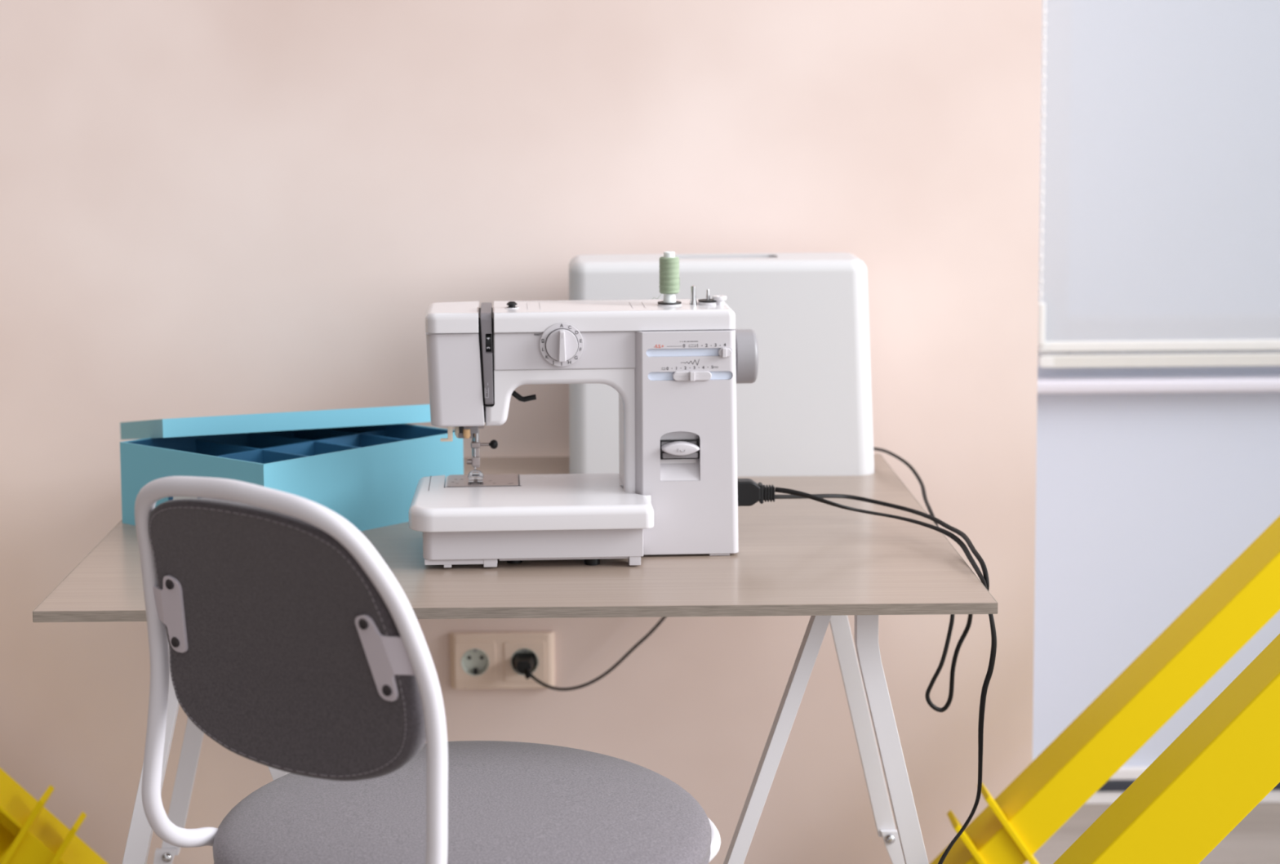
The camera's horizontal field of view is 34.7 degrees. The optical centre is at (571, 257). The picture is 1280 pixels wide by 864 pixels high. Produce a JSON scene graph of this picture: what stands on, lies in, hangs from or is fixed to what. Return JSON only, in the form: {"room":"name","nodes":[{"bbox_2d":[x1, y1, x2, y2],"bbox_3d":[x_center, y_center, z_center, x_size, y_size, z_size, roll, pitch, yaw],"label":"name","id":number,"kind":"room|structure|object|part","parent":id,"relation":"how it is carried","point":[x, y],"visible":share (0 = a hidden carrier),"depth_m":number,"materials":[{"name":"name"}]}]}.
{"room":"sewing room","nodes":[
{"label":"sewing room","id":0,"kind":"room"},
{"bbox_2d":[0,0,1042,863],"bbox_3d":[-1.256,-0.356,3.350,3.895,2.750,0.680,-1,5,0],"label":"wall","id":1,"kind":"structure","parent":0,"point":[208,207],"depth_m":3.04,"materials":[{"name":"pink paint"}]},
{"bbox_2d":[449,631,555,688],"bbox_3d":[-0.105,0.609,3.094,0.158,0.086,0.016,-1,5,0],"label":"wall socket","id":2,"kind":"object","parent":1,"relation":"attached to","point":[477,660],"visible":0.92,"depth_m":3.09,"materials":[{"name":"beige plastic"}]},
{"bbox_2d":[1032,365,1279,765],"bbox_3d":[1.944,-0.409,3.614,2.505,2.750,0.150,-1,5,0],"label":"wall","id":3,"kind":"structure","parent":0,"point":[1144,500],"depth_m":3.62,"materials":[{"name":"white paint"}]},
{"bbox_2d":[1109,765,1149,779],"bbox_3d":[1.956,0.913,3.658,2.505,0.022,0.016,-1,5,0],"label":"trim","id":4,"kind":"structure","parent":3,"relation":"attached to","point":[1125,772],"depth_m":3.65,"materials":[{"name":"white paint"}]},
{"bbox_2d":[1037,374,1279,394],"bbox_3d":[1.599,0.216,3.568,1.805,0.024,0.060,-1,5,0],"label":"trim","id":5,"kind":"structure","parent":3,"relation":"attached to","point":[1203,383],"depth_m":3.54,"materials":[{"name":"white plastic"}]},
{"bbox_2d":[1037,31,1279,355],"bbox_3d":[1.540,-0.597,3.573,1.510,1.560,0.065,-1,5,0],"label":"window","id":6,"kind":"structure","parent":3,"relation":"in","point":[1201,351],"depth_m":3.61,"materials":[{"name":"white plastic"}]},
{"bbox_2d":[1037,0,1279,368],"bbox_3d":[1.540,-0.626,3.484,1.490,1.632,0.047,-1,5,0],"label":"roller blind","id":7,"kind":"object","parent":6,"relation":"attached to","point":[1159,226],"visible":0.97,"depth_m":3.53,"materials":[{"name":"fabric"}]},
{"bbox_3d":[0.804,-0.654,3.464,0.006,1.560,0.006,0,5,0],"label":"pull chain","id":8,"kind":"part","parent":7,"relation":"part of","materials":[{"name":"white plastic"}]},
{"bbox_3d":[1.549,0.175,3.560,1.465,0.022,0.016,0,5,0],"label":"rail","id":9,"kind":"part","parent":7,"relation":"part of","materials":[{"name":"white"}]},
{"bbox_2d":[1084,790,1279,804],"bbox_3d":[1.956,0.956,3.663,2.505,0.024,0.014,-1,5,0],"label":"baseboard","id":10,"kind":"structure","parent":3,"relation":"attached to","point":[1273,796],"depth_m":3.66,"materials":[{"name":"white paint"}]},
{"bbox_2d":[1097,779,1279,791],"bbox_3d":[1.956,0.934,3.659,2.505,0.020,0.018,-1,5,0],"label":"trim","id":11,"kind":"structure","parent":3,"relation":"attached to","point":[1111,784],"depth_m":3.65,"materials":[{"name":"grey"}]},
{"bbox_2d":[1033,802,1279,863],"bbox_3d":[0.011,1.306,0.733,6.400,0.080,6.210,-1,5,0],"label":"floor","id":12,"kind":"structure","parent":0,"point":[1255,839],"depth_m":3.49,"materials":[{"name":"beige wood"}]},
{"bbox_2d":[0,767,107,863],"bbox_3d":[-1.126,0.516,2.903,1.130,1.081,0.103,-1,5,0],"label":"steel beam","id":13,"kind":"structure","parent":12,"relation":"on","point":[29,833],"depth_m":2.92,"materials":[{"name":"yellow metal"}]},
{"bbox_3d":[-0.790,0.836,2.913,0.101,0.156,0.060,0,5,0],"label":"flange plate","id":14,"kind":"part","parent":13,"relation":"part of","materials":[{"name":"yellow paint"}]},
{"bbox_3d":[-0.746,0.876,2.916,0.102,0.157,0.060,0,5,0],"label":"flange plate","id":15,"kind":"part","parent":13,"relation":"part of","materials":[{"name":"yellow paint"}]},
{"bbox_2d":[134,475,720,863],"bbox_3d":[-0.120,0.652,2.067,0.551,0.968,0.604,3,7,36],"label":"office chair","id":16,"kind":"object","parent":12,"relation":"on","point":[295,646],"visible":1,"depth_m":1.89,"materials":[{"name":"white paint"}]},
{"bbox_3d":[-0.271,0.342,1.835,0.307,0.258,0.083,3,7,36],"label":"backrest","id":17,"kind":"part","parent":16,"relation":"part of","materials":[{"name":"grey fabric"}]},
{"bbox_3d":[-0.109,0.576,2.070,0.500,0.051,0.500,3,7,36],"label":"seat","id":18,"kind":"part","parent":16,"relation":"part of","materials":[{"name":"grey fabric"}]},
{"bbox_2d":[32,453,997,863],"bbox_3d":[-0.053,0.707,2.651,1.218,0.747,0.838,-1,5,0],"label":"desk","id":19,"kind":"object","parent":12,"relation":"on","point":[827,563],"visible":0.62,"depth_m":2.32,"materials":[{"name":"grey wood"}]},
{"bbox_3d":[-0.518,0.754,2.330,0.182,0.722,0.020,0,5,0],"label":"trestle leg","id":20,"kind":"part","parent":19,"relation":"part of","materials":[{"name":"white metal"}]},
{"bbox_3d":[-0.466,0.561,2.571,0.110,0.388,0.011,0,5,0],"label":"trestle leg","id":21,"kind":"part","parent":19,"relation":"part of","materials":[{"name":"white metal"}]},
{"bbox_3d":[-0.272,0.750,2.347,0.267,0.723,0.024,0,5,0],"label":"trestle leg","id":22,"kind":"part","parent":19,"relation":"part of","materials":[{"name":"white metal"}]},
{"bbox_2d":[120,423,463,531],"bbox_3d":[-0.357,0.283,2.640,0.357,0.105,0.253,-6,7,-42],"label":"storage box","id":23,"kind":"object","parent":19,"relation":"on","point":[369,476],"visible":0.48,"depth_m":2.59,"materials":[{"name":"teal paper"}]},
{"bbox_3d":[-0.479,0.298,2.540,0.061,0.044,0.002,4,7,37],"label":"label frame","id":24,"kind":"part","parent":23,"relation":"part of","materials":[{"name":"silver"}]},
{"bbox_2d":[120,404,431,439],"bbox_3d":[-0.397,0.223,2.769,0.374,0.078,0.262,-3,6,-24],"label":"lid","id":25,"kind":"object","parent":23,"relation":"on","point":[321,419],"visible":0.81,"depth_m":2.65,"materials":[{"name":"blue cardboard"}]},
{"bbox_2d":[408,285,758,567],"bbox_3d":[0.016,0.177,2.425,0.415,0.350,0.198,-1,5,-2],"label":"sewing machine","id":26,"kind":"object","parent":19,"relation":"on","point":[675,369],"visible":1,"depth_m":2.40,"materials":[{"name":"white plastic"}]},
{"bbox_3d":[-0.138,0.139,2.452,0.068,0.110,0.116,-1,5,-2],"label":"plate","id":27,"kind":"part","parent":26,"relation":"part of","materials":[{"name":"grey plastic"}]},
{"bbox_2d":[454,426,463,437],"bbox_3d":[-0.135,0.210,2.485,0.013,0.019,0.013,-1,5,-2],"label":"work lamp","id":28,"kind":"object","parent":26,"relation":"on","point":[459,430],"depth_m":2.48,"materials":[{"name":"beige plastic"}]},
{"bbox_3d":[-0.108,0.272,2.492,0.086,0.001,0.068,-1,5,-2],"label":"needle plate","id":29,"kind":"part","parent":26,"relation":"part of","materials":[{"name":"silver metal"}]},
{"bbox_3d":[-0.095,0.227,2.483,0.012,0.012,0.012,5,7,43],"label":"screw knob","id":30,"kind":"part","parent":26,"relation":"part of","materials":[{"name":"black plastic"}]},
{"bbox_3d":[-0.060,0.166,2.468,0.036,0.018,0.006,-1,5,-2],"label":"presser lever","id":31,"kind":"part","parent":26,"relation":"part of","materials":[{"name":"black plastic"}]},
{"bbox_3d":[-0.046,0.303,2.495,0.215,0.063,0.074,-1,5,-2],"label":"free arm","id":32,"kind":"part","parent":26,"relation":"part of","materials":[{"name":"white plastic"}]},
{"bbox_3d":[-0.011,0.102,2.392,0.051,0.051,0.004,-1,5,-2],"label":"stitch dial plate","id":33,"kind":"part","parent":26,"relation":"part of","materials":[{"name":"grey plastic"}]},
{"bbox_3d":[-0.005,0.109,2.400,0.170,0.043,0.009,-1,5,-2],"label":"panel","id":34,"kind":"part","parent":26,"relation":"part of","materials":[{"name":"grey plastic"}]},
{"bbox_3d":[0.023,0.212,2.465,0.252,0.264,0.114,-1,5,-2],"label":"machine arm","id":35,"kind":"part","parent":26,"relation":"part of","materials":[{"name":"white plastic"}]},
{"bbox_2d":[653,251,679,302],"bbox_3d":[0.114,0.023,2.447,0.031,0.060,0.025,1,6,20],"label":"thread spool","id":36,"kind":"object","parent":26,"relation":"on","point":[669,279],"visible":1,"depth_m":2.44,"materials":[{"name":"green fabric"}]},
{"bbox_3d":[0.128,0.232,2.409,0.042,0.006,0.012,-1,5,-2],"label":"lever stem","id":37,"kind":"part","parent":26,"relation":"part of","materials":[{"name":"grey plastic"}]},
{"bbox_3d":[0.128,0.224,2.402,0.044,0.015,0.020,-1,5,-2],"label":"reverse lever","id":38,"kind":"part","parent":26,"relation":"part of","materials":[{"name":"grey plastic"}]},
{"bbox_2d":[512,447,989,711],"bbox_3d":[0.204,0.464,2.701,0.589,0.428,0.763,-1,5,0],"label":"power cord","id":39,"kind":"object","parent":26,"relation":"attached to","point":[749,492],"visible":0.75,"depth_m":2.56,"materials":[{"name":"black plastic"}]},
{"bbox_2d":[568,252,874,476],"bbox_3d":[0.211,0.150,2.930,0.432,0.304,0.140,-1,5,0],"label":"case","id":40,"kind":"object","parent":19,"relation":"on","point":[807,409],"visible":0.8,"depth_m":2.86,"materials":[{"name":"white plastic"}]},
{"bbox_3d":[0.167,0.746,2.347,0.267,0.723,0.024,0,5,0],"label":"trestle leg","id":41,"kind":"part","parent":19,"relation":"part of","materials":[{"name":"white metal"}]},
{"bbox_3d":[0.356,0.546,2.570,0.107,0.372,0.011,0,5,0],"label":"trestle leg","id":42,"kind":"part","parent":19,"relation":"part of","materials":[{"name":"white metal"}]},
{"bbox_2d":[774,486,996,863],"bbox_3d":[0.404,0.689,2.450,0.176,0.812,0.297,-4,7,-33],"label":"cord","id":43,"kind":"object","parent":19,"relation":"hanging from","point":[993,636],"visible":0.91,"depth_m":2.32,"materials":[{"name":"black rubber"}]},
{"bbox_3d":[0.413,0.746,2.330,0.182,0.722,0.020,0,5,0],"label":"trestle leg","id":44,"kind":"part","parent":19,"relation":"part of","materials":[{"name":"white metal"}]},
{"bbox_2d":[929,515,1279,863],"bbox_3d":[0.973,0.465,2.900,1.123,1.152,0.103,-1,5,0],"label":"steel beam","id":45,"kind":"structure","parent":12,"relation":"on","point":[1166,674],"depth_m":2.89,"materials":[{"name":"yellow metal"}]},
{"bbox_3d":[0.593,0.872,2.917,0.107,0.154,0.060,0,5,0],"label":"flange plate","id":46,"kind":"part","parent":45,"relation":"part of","materials":[{"name":"yellow paint"}]},
{"bbox_3d":[0.635,0.829,2.913,0.106,0.152,0.060,0,5,0],"label":"flange plate","id":47,"kind":"part","parent":45,"relation":"part of","materials":[{"name":"yellow paint"}]},
{"bbox_2d":[1053,633,1279,863],"bbox_3d":[0.758,0.493,2.212,1.172,1.233,0.069,-1,5,0],"label":"steel beam","id":48,"kind":"structure","parent":12,"relation":"on","point":[1210,778],"depth_m":2.19,"materials":[{"name":"yellow metal"}]}
]}

